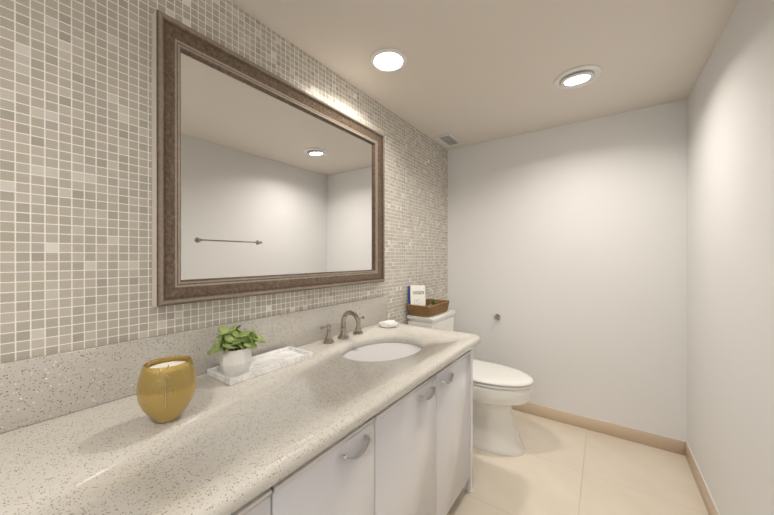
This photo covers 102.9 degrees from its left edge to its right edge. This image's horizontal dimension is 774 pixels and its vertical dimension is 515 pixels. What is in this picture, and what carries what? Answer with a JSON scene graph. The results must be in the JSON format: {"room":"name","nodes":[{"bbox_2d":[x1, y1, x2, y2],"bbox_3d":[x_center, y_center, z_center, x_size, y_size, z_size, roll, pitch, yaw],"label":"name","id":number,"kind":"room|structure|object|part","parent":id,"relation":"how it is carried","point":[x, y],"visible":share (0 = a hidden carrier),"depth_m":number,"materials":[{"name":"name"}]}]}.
{"room":"bathroom","nodes":[
{"label":"bathroom","id":0,"kind":"room"},
{"bbox_2d":[0,0,447,362],"bbox_3d":[-0.610,0.136,1.470,0.100,2.440,4.311,0,0,35],"label":"tiled wall","id":1,"kind":"structure","parent":0,"point":[75,185],"depth_m":0.99,"materials":[{"name":"tile"}]},
{"bbox_2d":[0,296,386,433],"bbox_3d":[-0.873,0.365,0.986,0.020,0.178,3.008,0,0,35],"label":"backsplash","id":2,"kind":"structure","parent":1,"relation":"attached to","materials":[{"name":"stone"}]},
{"bbox_2d":[151,9,384,306],"bbox_3d":[-0.417,-0.340,1.606,0.055,1.015,1.332,0,0,35],"label":"mirror","id":3,"kind":"object","parent":1,"relation":"attached to","point":[265,182],"visible":0.98,"depth_m":1.35,"materials":[{"name":"brown metal"}]},
{"bbox_3d":[-0.432,-0.340,1.617,0.008,0.855,1.172,0,0,35],"label":"glass","id":4,"kind":"part","parent":3,"relation":"part of","materials":[{"name":"white"}]},
{"bbox_2d":[229,0,738,149],"bbox_3d":[0.150,-1.133,0.933,1.959,0.100,4.311,0,0,35],"label":"ceiling","id":5,"kind":"structure","parent":0,"point":[471,72],"depth_m":1.62,"materials":[{"name":"beige paint"}]},
{"bbox_2d":[370,48,406,71],"bbox_3d":[0.008,-1.074,1.697,0.204,0.018,0.204,0,0,35],"label":"recessed light","id":6,"kind":"object","parent":5,"relation":"in","point":[388,60],"visible":1,"depth_m":1.67,"materials":[{"name":"white"}]},
{"bbox_2d":[435,133,461,146],"bbox_3d":[0.571,-1.079,2.844,0.145,0.012,0.280,0,0,35],"label":"ceiling vent","id":7,"kind":"object","parent":5,"relation":"in","point":[448,140],"visible":0.98,"depth_m":2.83,"materials":[{"name":"white"}]},
{"bbox_3d":[0.520,-1.078,2.880,0.022,0.007,0.280,0,0,35],"label":"frame","id":8,"kind":"part","parent":7,"relation":"part of","materials":[{"name":"white"}]},
{"bbox_3d":[0.621,-1.078,2.809,0.022,0.007,0.280,0,0,35],"label":"frame","id":9,"kind":"part","parent":7,"relation":"part of","materials":[{"name":"white"}]},
{"bbox_2d":[553,65,601,89],"bbox_3d":[1.145,-1.073,1.858,0.250,0.031,0.250,0,0,35],"label":"recessed light","id":10,"kind":"object","parent":5,"relation":"in","point":[578,77],"visible":1,"depth_m":1.83,"materials":[{"name":"white metal"}]},
{"bbox_2d":[448,99,686,440],"bbox_3d":[1.363,0.135,2.656,1.759,2.440,0.100,0,0,35],"label":"wall","id":11,"kind":"structure","parent":0,"point":[567,253],"depth_m":2.45,"materials":[{"name":"white paint"}]},
{"bbox_2d":[494,314,499,319],"bbox_3d":[1.002,0.548,2.815,0.054,0.054,0.054,0,0,35],"label":"hook","id":12,"kind":"object","parent":11,"relation":"attached to","point":[496,316],"visible":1,"depth_m":2.81,"materials":[{"name":"silver metal"}]},
{"bbox_2d":[511,402,685,455],"bbox_3d":[1.329,1.306,2.613,1.755,0.097,0.012,0,0,35],"label":"baseboard","id":13,"kind":"structure","parent":11,"relation":"attached to","point":[647,438],"depth_m":2.36,"materials":[{"name":"beige wood"}]},
{"bbox_2d":[447,409,708,514],"bbox_3d":[0.150,1.407,0.937,1.959,0.100,4.311,0,0,35],"label":"floor","id":14,"kind":"structure","parent":0,"point":[558,468],"depth_m":1.89,"materials":[{"name":"tile"}]},
{"bbox_2d":[244,348,472,514],"bbox_3d":[-0.612,0.930,0.773,0.693,0.854,2.959,0,0,35],"label":"bathroom vanity","id":15,"kind":"object","parent":14,"relation":"on","point":[416,459],"depth_m":1.18,"materials":[{"name":"wood"}]},
{"bbox_2d":[0,320,479,514],"bbox_3d":[-0.591,0.478,0.788,0.709,0.046,3.008,0,0,35],"label":"countertop","id":16,"kind":"structure","parent":15,"relation":"on","point":[232,446],"depth_m":0.78,"materials":[{"name":"beige stone"}]},
{"bbox_2d":[136,355,196,423],"bbox_3d":[-0.620,0.374,0.872,0.140,0.160,0.140,0,0,35],"label":"votive","id":17,"kind":"object","parent":16,"relation":"on","point":[165,389],"visible":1,"depth_m":0.83,"materials":[{"name":"gold glass"}]},
{"bbox_2d":[150,361,184,367],"bbox_3d":[-0.620,0.335,0.872,0.104,0.051,0.104,0,0,35],"label":"candle","id":18,"kind":"object","parent":17,"relation":"on","point":[153,364],"depth_m":0.89,"materials":[{"name":"white wax"}]},
{"bbox_2d":[207,346,312,384],"bbox_3d":[-0.515,0.442,1.295,0.167,0.024,0.380,0,0,35],"label":"marble tray","id":19,"kind":"object","parent":16,"relation":"on","point":[264,363],"visible":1,"depth_m":1.30,"materials":[{"name":"white stone"}]},
{"bbox_2d":[207,325,266,376],"bbox_3d":[-0.578,0.354,1.186,0.171,0.183,0.196,0,0,35],"label":"potted succulent","id":20,"kind":"object","parent":19,"relation":"on","point":[235,345],"visible":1,"depth_m":1.15,"materials":[{"name":"green plant"}]},
{"bbox_2d":[219,347,251,376],"bbox_3d":[-0.579,0.395,1.188,0.114,0.100,0.115,0,0,35],"label":"pot","id":21,"kind":"object","parent":20,"relation":"attached to","point":[233,362],"depth_m":1.15,"materials":[{"name":"white ceramic"}]},
{"bbox_2d":[321,310,364,343],"bbox_3d":[-0.207,0.373,1.717,0.156,0.161,0.348,0,0,35],"label":"faucet","id":22,"kind":"object","parent":16,"relation":"on","point":[343,334],"visible":1,"depth_m":1.70,"materials":[{"name":"silver metal"}]},
{"bbox_3d":[-0.311,0.405,1.642,0.062,0.098,0.062,0,0,35],"label":"handle","id":23,"kind":"part","parent":22,"relation":"part of","materials":[{"name":"silver metal"}]},
{"bbox_3d":[-0.246,0.422,1.740,0.066,0.062,0.066,0,0,35],"label":"spout","id":24,"kind":"part","parent":22,"relation":"part of","materials":[{"name":"silver metal"}]},
{"bbox_3d":[-0.202,0.344,1.708,0.138,0.103,0.028,0,0,35],"label":"spout","id":25,"kind":"part","parent":22,"relation":"part of","materials":[{"name":"silver metal"}]},
{"bbox_3d":[-0.172,0.404,1.840,0.062,0.098,0.062,0,0,35],"label":"handle","id":26,"kind":"part","parent":22,"relation":"part of","materials":[{"name":"silver metal"}]},
{"bbox_2d":[332,336,427,367],"bbox_3d":[-0.017,0.574,1.579,0.432,0.173,0.556,0,0,35],"label":"sink","id":27,"kind":"object","parent":16,"relation":"in","point":[383,351],"depth_m":1.64,"materials":[{"name":"white ceramic"}]},
{"bbox_2d":[379,320,398,327],"bbox_3d":[0.011,0.435,2.032,0.132,0.036,0.132,0,0,35],"label":"soap dish","id":28,"kind":"object","parent":16,"relation":"on","point":[389,324],"visible":1,"depth_m":2.00,"materials":[{"name":"ceramic"}]},
{"bbox_3d":[-0.397,0.539,0.538,0.024,0.012,0.431,0,0,35],"label":"door trim","id":29,"kind":"part","parent":15,"relation":"part of","materials":[{"name":"white wood"}]},
{"bbox_3d":[-0.399,0.902,0.540,0.019,0.712,0.431,0,0,35],"label":"door","id":30,"kind":"part","parent":15,"relation":"part of","materials":[{"name":"white paint"}]},
{"bbox_3d":[-0.158,0.538,0.876,0.024,0.012,0.385,0,0,35],"label":"door trim","id":31,"kind":"part","parent":15,"relation":"part of","materials":[{"name":"white wood"}]},
{"bbox_3d":[-0.160,0.901,0.878,0.019,0.712,0.385,0,0,35],"label":"door","id":32,"kind":"part","parent":15,"relation":"part of","materials":[{"name":"white paint"}]},
{"bbox_3d":[-0.090,0.586,0.935,0.028,0.030,0.120,0,0,35],"label":"handle","id":33,"kind":"part","parent":15,"relation":"part of","materials":[{"name":"silver metal"}]},
{"bbox_3d":[0.087,0.538,1.225,0.024,0.012,0.456,0,0,35],"label":"door trim","id":34,"kind":"part","parent":15,"relation":"part of","materials":[{"name":"white wood"}]},
{"bbox_3d":[0.085,0.901,1.227,0.019,0.712,0.456,0,0,35],"label":"door","id":35,"kind":"part","parent":15,"relation":"part of","materials":[{"name":"white paint"}]},
{"bbox_3d":[0.176,0.586,1.313,0.028,0.030,0.120,0,0,35],"label":"handle","id":36,"kind":"part","parent":15,"relation":"part of","materials":[{"name":"silver metal"}]},
{"bbox_3d":[0.290,0.586,1.474,0.028,0.030,0.120,0,0,35],"label":"handle","id":37,"kind":"part","parent":15,"relation":"part of","materials":[{"name":"silver metal"}]},
{"bbox_3d":[0.347,0.537,1.594,0.024,0.012,0.436,0,0,35],"label":"door trim","id":38,"kind":"part","parent":15,"relation":"part of","materials":[{"name":"white wood"}]},
{"bbox_3d":[0.345,0.900,1.596,0.019,0.712,0.436,0,0,35],"label":"door","id":39,"kind":"part","parent":15,"relation":"part of","materials":[{"name":"white paint"}]},
{"bbox_3d":[0.479,0.922,1.791,0.032,0.843,0.032,0,0,35],"label":"corner post","id":40,"kind":"part","parent":15,"relation":"part of","materials":[{"name":"white paint"}]},
{"bbox_2d":[407,310,533,455],"bbox_3d":[0.638,0.905,2.365,0.890,0.900,0.426,0,0,35],"label":"toilet","id":41,"kind":"object","parent":14,"relation":"on","point":[499,391],"visible":0.5,"depth_m":2.16,"materials":[{"name":"white ceramic"}]},
{"bbox_2d":[406,285,449,316],"bbox_3d":[0.339,0.339,2.537,0.234,0.233,0.394,0,0,35],"label":"basket","id":42,"kind":"object","parent":41,"relation":"on","point":[418,304],"visible":1,"depth_m":2.45,"materials":[{"name":"brown wood"}]},
{"bbox_2d":[408,286,409,303],"bbox_3d":[0.230,0.339,2.471,0.114,0.214,0.100,0,0,35],"label":"book","id":43,"kind":"object","parent":42,"relation":"on","point":[408,286],"depth_m":2.47,"materials":[{"name":"blue paper"}]},
{"bbox_3d":[0.371,0.687,2.553,0.229,0.393,0.407,0,0,35],"label":"tank","id":44,"kind":"part","parent":41,"relation":"part of","materials":[{"name":"white ceramic"}]},
{"bbox_3d":[0.372,0.472,2.552,0.240,0.036,0.421,0,0,35],"label":"tank lid","id":45,"kind":"part","parent":41,"relation":"part of","materials":[{"name":"white ceramic"}]},
{"bbox_3d":[0.739,0.874,2.294,0.637,0.017,0.420,0,0,35],"label":"seat","id":46,"kind":"part","parent":41,"relation":"part of","materials":[{"name":"white ceramic"}]},
{"bbox_3d":[0.636,1.119,2.367,0.881,0.471,0.418,0,0,35],"label":"bowl","id":47,"kind":"part","parent":41,"relation":"part of","materials":[{"name":"white ceramic"}]},
{"bbox_3d":[0.738,0.848,2.295,0.645,0.030,0.426,0,0,35],"label":"lid","id":48,"kind":"part","parent":41,"relation":"part of","materials":[{"name":"white ceramic"}]},
{"bbox_2d":[687,0,773,514],"bbox_3d":[0.910,0.138,0.400,0.100,2.440,4.311,0,0,35],"label":"wall","id":49,"kind":"structure","parent":0,"point":[730,270],"depth_m":1.35,"materials":[{"name":"white paint"}]},
{"bbox_2d":[685,441,719,514],"bbox_3d":[0.865,1.309,0.433,0.012,0.097,4.111,0,0,35],"label":"baseboard","id":50,"kind":"structure","parent":49,"relation":"attached to","point":[706,498],"depth_m":1.77,"materials":[{"name":"beige wood"}]}
]}

